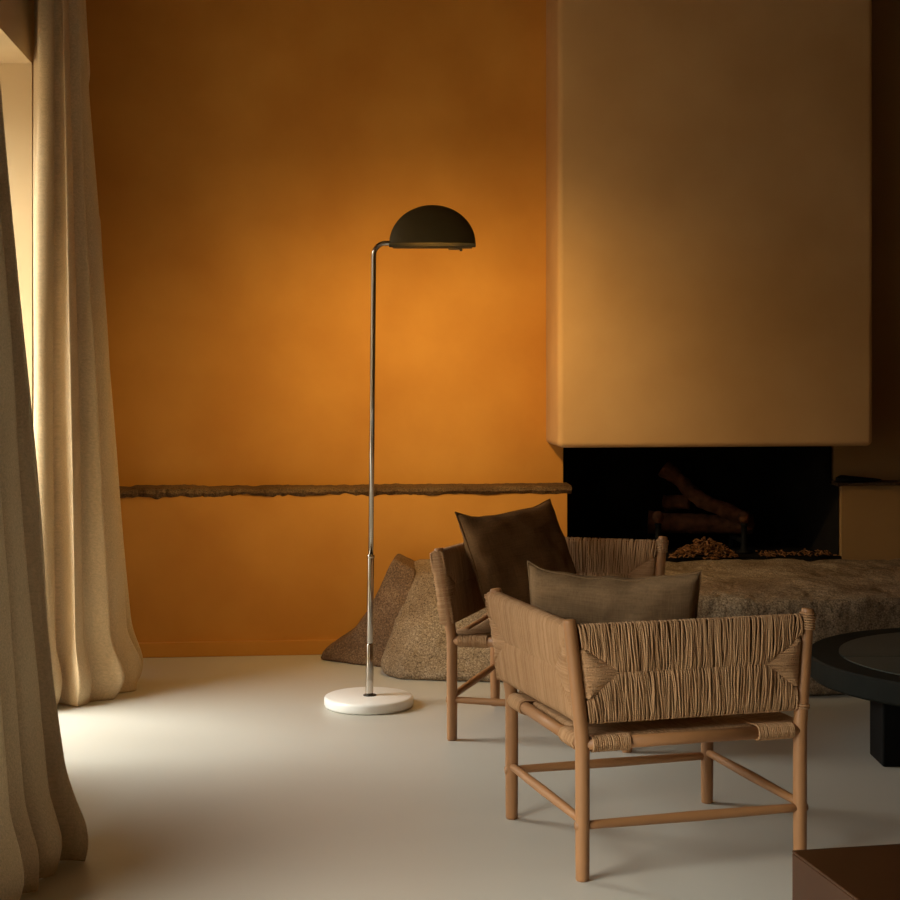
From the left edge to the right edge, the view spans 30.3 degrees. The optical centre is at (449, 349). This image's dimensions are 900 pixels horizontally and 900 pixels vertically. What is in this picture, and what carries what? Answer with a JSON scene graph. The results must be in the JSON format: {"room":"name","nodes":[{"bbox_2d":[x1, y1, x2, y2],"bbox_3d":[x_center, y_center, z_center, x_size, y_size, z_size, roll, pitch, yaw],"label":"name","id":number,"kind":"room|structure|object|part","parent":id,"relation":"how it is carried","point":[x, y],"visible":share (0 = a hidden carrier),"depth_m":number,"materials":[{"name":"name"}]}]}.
{"room":"living room","nodes":[
{"label":"living room","id":0,"kind":"room"},
{"bbox_2d":[0,0,33,424],"bbox_3d":[-1.647,-0.285,2.652,0.720,3.250,10.800,0,0,-6],"label":"window","id":1,"kind":"structure","parent":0,"point":[16,16],"depth_m":6.66,"materials":[{"name":"glass"}]},
{"bbox_2d":[33,0,142,706],"bbox_3d":[-1.447,-0.260,6.448,0.467,3.197,0.623,0,0,-6],"label":"curtain","id":2,"kind":"object","parent":1,"relation":"hanging from","point":[96,654],"visible":0.92,"depth_m":6.36,"materials":[{"name":"fabric"}]},
{"bbox_2d":[20,655,899,899],"bbox_3d":[1.060,1.400,2.817,6.140,0.120,11.000,0,0,-6],"label":"floor","id":3,"kind":"structure","parent":0,"point":[222,777],"depth_m":4.99,"materials":[{"name":"beige concrete"}]},
{"bbox_2d":[0,82,88,899],"bbox_3d":[-1.136,-0.260,3.990,0.371,3.197,0.965,0,0,1],"label":"curtain","id":4,"kind":"object","parent":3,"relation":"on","point":[43,824],"visible":1,"depth_m":4.22,"materials":[{"name":"fabric"}]},
{"bbox_2d":[321,554,415,666],"bbox_3d":[-0.340,1.117,7.141,0.429,0.442,0.351,0,0,-6],"label":"boulder","id":5,"kind":"object","parent":3,"relation":"on","point":[392,594],"visible":0.69,"depth_m":7.06,"materials":[{"name":"brown stone"}]},
{"bbox_2d":[324,205,475,714],"bbox_3d":[-0.188,0.397,6.250,0.571,1.886,0.336,0,0,0],"label":"floor lamp","id":6,"kind":"object","parent":3,"relation":"on","point":[427,226],"visible":1,"depth_m":6.24,"materials":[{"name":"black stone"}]},
{"bbox_3d":[-0.066,-0.473,6.261,0.325,0.145,0.119,0,0,0],"label":"lamp shade","id":7,"kind":"part","parent":6,"relation":"part of","materials":[{"name":"black metal"}]},
{"bbox_2d":[393,247,471,248],"bbox_3d":[-0.066,-0.388,6.284,0.300,0.005,0.048,0,0,0],"label":"rim","id":8,"kind":"object","parent":6,"relation":"on","point":[393,247],"depth_m":6.26,"materials":[{"name":"black metal"}]},
{"bbox_2d":[448,247,460,249],"bbox_3d":[0.019,-0.382,6.251,0.050,0.009,0.018,0,0,0],"label":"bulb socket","id":9,"kind":"object","parent":6,"relation":"attached to","point":[449,248],"depth_m":6.24,"materials":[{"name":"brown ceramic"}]},
{"bbox_2d":[429,536,668,752],"bbox_3d":[0.367,1.010,5.899,0.737,0.660,0.624,0,0,16],"label":"armchair","id":10,"kind":"object","parent":3,"relation":"on","point":[459,597],"visible":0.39,"depth_m":5.89,"materials":[{"name":"brown wood"}]},
{"bbox_3d":[-0.015,1.010,5.708,0.082,0.660,0.037,0,0,11],"label":"leg","id":11,"kind":"part","parent":10,"relation":"part of","materials":[{"name":"brown wood"}]},
{"bbox_3d":[0.070,0.818,5.965,0.090,0.260,0.584,0,0,20],"label":"arm panel","id":12,"kind":"part","parent":10,"relation":"part of","materials":[{"name":"wicker"}]},
{"bbox_3d":[0.088,0.997,5.981,0.033,0.033,0.577,0,0,16],"label":"seat rail","id":13,"kind":"part","parent":10,"relation":"part of","materials":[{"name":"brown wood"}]},
{"bbox_3d":[0.298,0.997,5.618,0.608,0.033,0.033,0,0,16],"label":"seat rail","id":14,"kind":"part","parent":10,"relation":"part of","materials":[{"name":"brown wood"}]},
{"bbox_3d":[0.380,0.997,5.895,0.653,0.045,0.622,0,0,16],"label":"seat","id":15,"kind":"part","parent":10,"relation":"part of","materials":[{"name":"wicker"}]},
{"bbox_3d":[0.154,1.010,6.255,0.068,0.660,0.037,0,0,-11],"label":"leg","id":16,"kind":"part","parent":10,"relation":"part of","materials":[{"name":"brown wood"}]},
{"bbox_2d":[454,499,575,606],"bbox_3d":[0.261,0.757,5.938,0.477,0.415,0.225,0,0,-41],"label":"cushion","id":17,"kind":"object","parent":10,"relation":"on","point":[499,547],"visible":0.69,"depth_m":5.86,"materials":[{"name":"brown fabric"}]},
{"bbox_3d":[0.461,0.821,6.164,0.626,0.255,0.051,0,0,16],"label":"panel","id":18,"kind":"part","parent":10,"relation":"part of","materials":[{"name":"wicker"}]},
{"bbox_3d":[0.590,1.157,5.532,0.037,0.366,0.037,0,0,16],"label":"leg","id":19,"kind":"part","parent":10,"relation":"part of","materials":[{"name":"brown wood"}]},
{"bbox_3d":[0.765,1.010,6.075,0.068,0.660,0.037,0,0,43],"label":"leg","id":20,"kind":"part","parent":10,"relation":"part of","materials":[{"name":"brown wood"}]},
{"bbox_2d":[381,558,899,695],"bbox_3d":[1.478,1.127,6.946,3.526,0.422,1.122,0,0,-6],"label":"stone hearth","id":21,"kind":"object","parent":3,"relation":"on","point":[845,596],"visible":0.32,"depth_m":6.75,"materials":[{"name":"stone"}]},
{"bbox_2d":[484,588,815,881],"bbox_3d":[0.535,1.010,4.551,0.738,0.660,0.622,0,0,-16],"label":"armchair","id":22,"kind":"object","parent":3,"relation":"on","point":[597,687],"visible":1,"depth_m":4.30,"materials":[{"name":"brown wood"}]},
{"bbox_3d":[0.155,1.010,4.745,0.082,0.660,0.037,0,0,-11],"label":"leg","id":23,"kind":"part","parent":22,"relation":"part of","materials":[{"name":"brown wood"}]},
{"bbox_3d":[0.237,0.818,4.489,0.091,0.260,0.582,0,0,-20],"label":"arm panel","id":24,"kind":"part","parent":22,"relation":"part of","materials":[{"name":"wicker"}]},
{"bbox_3d":[0.256,0.997,4.472,0.033,0.033,0.577,0,0,-16],"label":"seat rail","id":25,"kind":"part","parent":22,"relation":"part of","materials":[{"name":"brown wood"}]},
{"bbox_3d":[0.319,1.010,4.197,0.068,0.660,0.037,0,0,11],"label":"leg","id":26,"kind":"part","parent":22,"relation":"part of","materials":[{"name":"brown wood"}]},
{"bbox_2d":[527,560,701,626],"bbox_3d":[0.447,0.774,4.557,0.483,0.398,0.200,0,0,9],"label":"cushion","id":27,"kind":"object","parent":22,"relation":"on","point":[581,598],"visible":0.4,"depth_m":4.48,"materials":[{"name":"beige fabric"}]},
{"bbox_3d":[0.548,0.997,4.555,0.653,0.045,0.622,0,0,-16],"label":"seat","id":28,"kind":"part","parent":22,"relation":"part of","materials":[{"name":"paper"}]},
{"bbox_3d":[0.623,0.821,4.284,0.626,0.255,0.051,0,0,-16],"label":"panel","id":29,"kind":"part","parent":22,"relation":"part of","materials":[{"name":"wicker"}]},
{"bbox_3d":[0.627,0.997,4.277,0.608,0.033,0.033,0,0,-16],"label":"seat rail","id":30,"kind":"part","parent":22,"relation":"part of","materials":[{"name":"brown wood"}]},
{"bbox_3d":[0.761,1.157,4.916,0.037,0.366,0.037,0,0,-16],"label":"leg","id":31,"kind":"part","parent":22,"relation":"part of","materials":[{"name":"brown wood"}]},
{"bbox_3d":[0.931,1.010,4.372,0.068,0.660,0.037,0,0,-43],"label":"leg","id":32,"kind":"part","parent":22,"relation":"part of","materials":[{"name":"brown wood"}]},
{"bbox_2d":[563,446,841,562],"bbox_3d":[1.111,0.833,7.916,1.464,1.015,0.860,0,0,-6],"label":"firebox","id":33,"kind":"object","parent":3,"relation":"on","point":[792,500],"visible":0.3,"depth_m":8.14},
{"bbox_2d":[645,511,663,540],"bbox_3d":[0.950,0.840,7.768,0.068,0.195,0.274,0,0,-6],"label":"andiron","id":34,"kind":"object","parent":33,"relation":"in","point":[658,517],"visible":0.69,"depth_m":7.65,"materials":[{"name":"metal"}]},
{"bbox_3d":[0.960,0.869,7.665,0.068,0.137,0.068,0,0,-6],"label":"post","id":35,"kind":"part","parent":34,"relation":"part of","materials":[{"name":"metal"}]},
{"bbox_2d":[647,511,754,533],"bbox_3d":[1.183,0.817,7.853,0.499,0.112,0.114,0,0,4],"label":"log","id":36,"kind":"object","parent":34,"relation":"on","point":[691,523],"visible":0.73,"depth_m":7.81,"materials":[{"name":"brown wood"}]},
{"bbox_2d":[662,495,689,511],"bbox_3d":[1.085,0.734,7.940,0.130,0.084,0.079,0,0,20],"label":"log","id":37,"kind":"object","parent":36,"relation":"on","point":[669,502],"visible":0.97,"depth_m":7.92,"materials":[{"name":"brown wood"}]},
{"bbox_2d":[658,461,748,523],"bbox_3d":[1.189,0.673,7.806,0.436,0.293,0.095,0,0,22],"label":"log","id":38,"kind":"object","parent":36,"relation":"on","point":[671,473],"visible":0.97,"depth_m":7.78,"materials":[{"name":"brown wood"}]},
{"bbox_2d":[728,511,750,553],"bbox_3d":[1.347,0.840,7.768,0.068,0.195,0.274,0,0,-6],"label":"andiron","id":39,"kind":"object","parent":33,"relation":"in","point":[744,517],"visible":0.98,"depth_m":7.65,"materials":[{"name":"metal"}]},
{"bbox_3d":[1.357,0.869,7.665,0.068,0.137,0.068,0,0,-6],"label":"post","id":40,"kind":"part","parent":39,"relation":"part of","materials":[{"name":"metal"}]},
{"bbox_2d":[668,537,837,559],"bbox_3d":[1.367,0.891,7.539,0.774,0.091,0.218,0,0,-9],"label":"wood shavings","id":41,"kind":"object","parent":33,"relation":"in","point":[705,547],"visible":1,"depth_m":7.50},
{"bbox_2d":[792,844,899,899],"bbox_3d":[0.948,1.140,2.916,0.520,0.400,0.520,0,0,-11],"label":"side table","id":42,"kind":"object","parent":3,"relation":"on","point":[872,872],"visible":1,"depth_m":3.02,"materials":[{"name":"paint"}]},
{"bbox_2d":[810,628,899,766],"bbox_3d":[1.860,1.194,5.680,1.244,0.292,1.244,0,0,0],"label":"coffee table","id":43,"kind":"object","parent":3,"relation":"on","point":[865,665],"visible":0.85,"depth_m":5.47,"materials":[{"name":"black wood"}]},
{"bbox_3d":[1.860,1.052,5.941,1.030,0.008,0.509,0,0,0],"label":"panel","id":44,"kind":"part","parent":43,"relation":"part of","materials":[{"name":"wood"}]},
{"bbox_3d":[1.860,1.052,5.420,1.030,0.008,0.509,0,0,0],"label":"panel","id":45,"kind":"part","parent":43,"relation":"part of","materials":[{"name":"stone"}]},
{"bbox_3d":[1.475,1.234,5.415,0.170,0.213,0.170,0,0,0],"label":"leg","id":46,"kind":"part","parent":43,"relation":"part of","materials":[{"name":"metal"}]},
{"bbox_2d":[86,0,899,641],"bbox_3d":[0.824,-0.285,7.888,5.220,3.250,0.860,0,0,-6],"label":"wall","id":47,"kind":"structure","parent":0,"point":[253,158],"depth_m":7.42,"materials":[{"name":"paint"}]},
{"bbox_2d":[138,639,336,657],"bbox_3d":[-0.915,1.308,7.279,1.640,0.064,0.032,0,0,-6],"label":"baseboard","id":48,"kind":"structure","parent":47,"relation":"attached to","point":[316,646],"depth_m":7.26,"materials":[{"name":"paint"}]},
{"bbox_2d":[119,480,899,499],"bbox_3d":[0.861,0.626,7.512,5.220,0.061,0.156,0,0,-6],"label":"trim","id":49,"kind":"structure","parent":47,"relation":"attached to","point":[157,492],"depth_m":7.35,"materials":[{"name":"brown wood"}]},
{"bbox_2d":[836,475,880,480],"bbox_3d":[1.877,0.585,7.614,0.211,0.025,0.074,0,0,-6],"label":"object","id":50,"kind":"object","parent":49,"relation":"on","point":[840,477],"visible":1,"depth_m":7.59,"materials":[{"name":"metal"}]},
{"bbox_2d":[546,0,871,447],"bbox_3d":[1.150,-0.752,7.453,1.408,2.355,0.390,0,0,-6],"label":"chimney breast","id":51,"kind":"object","parent":47,"relation":"attached to","point":[709,162],"visible":1,"depth_m":7.26,"materials":[{"name":"beige paint"}]}
]}

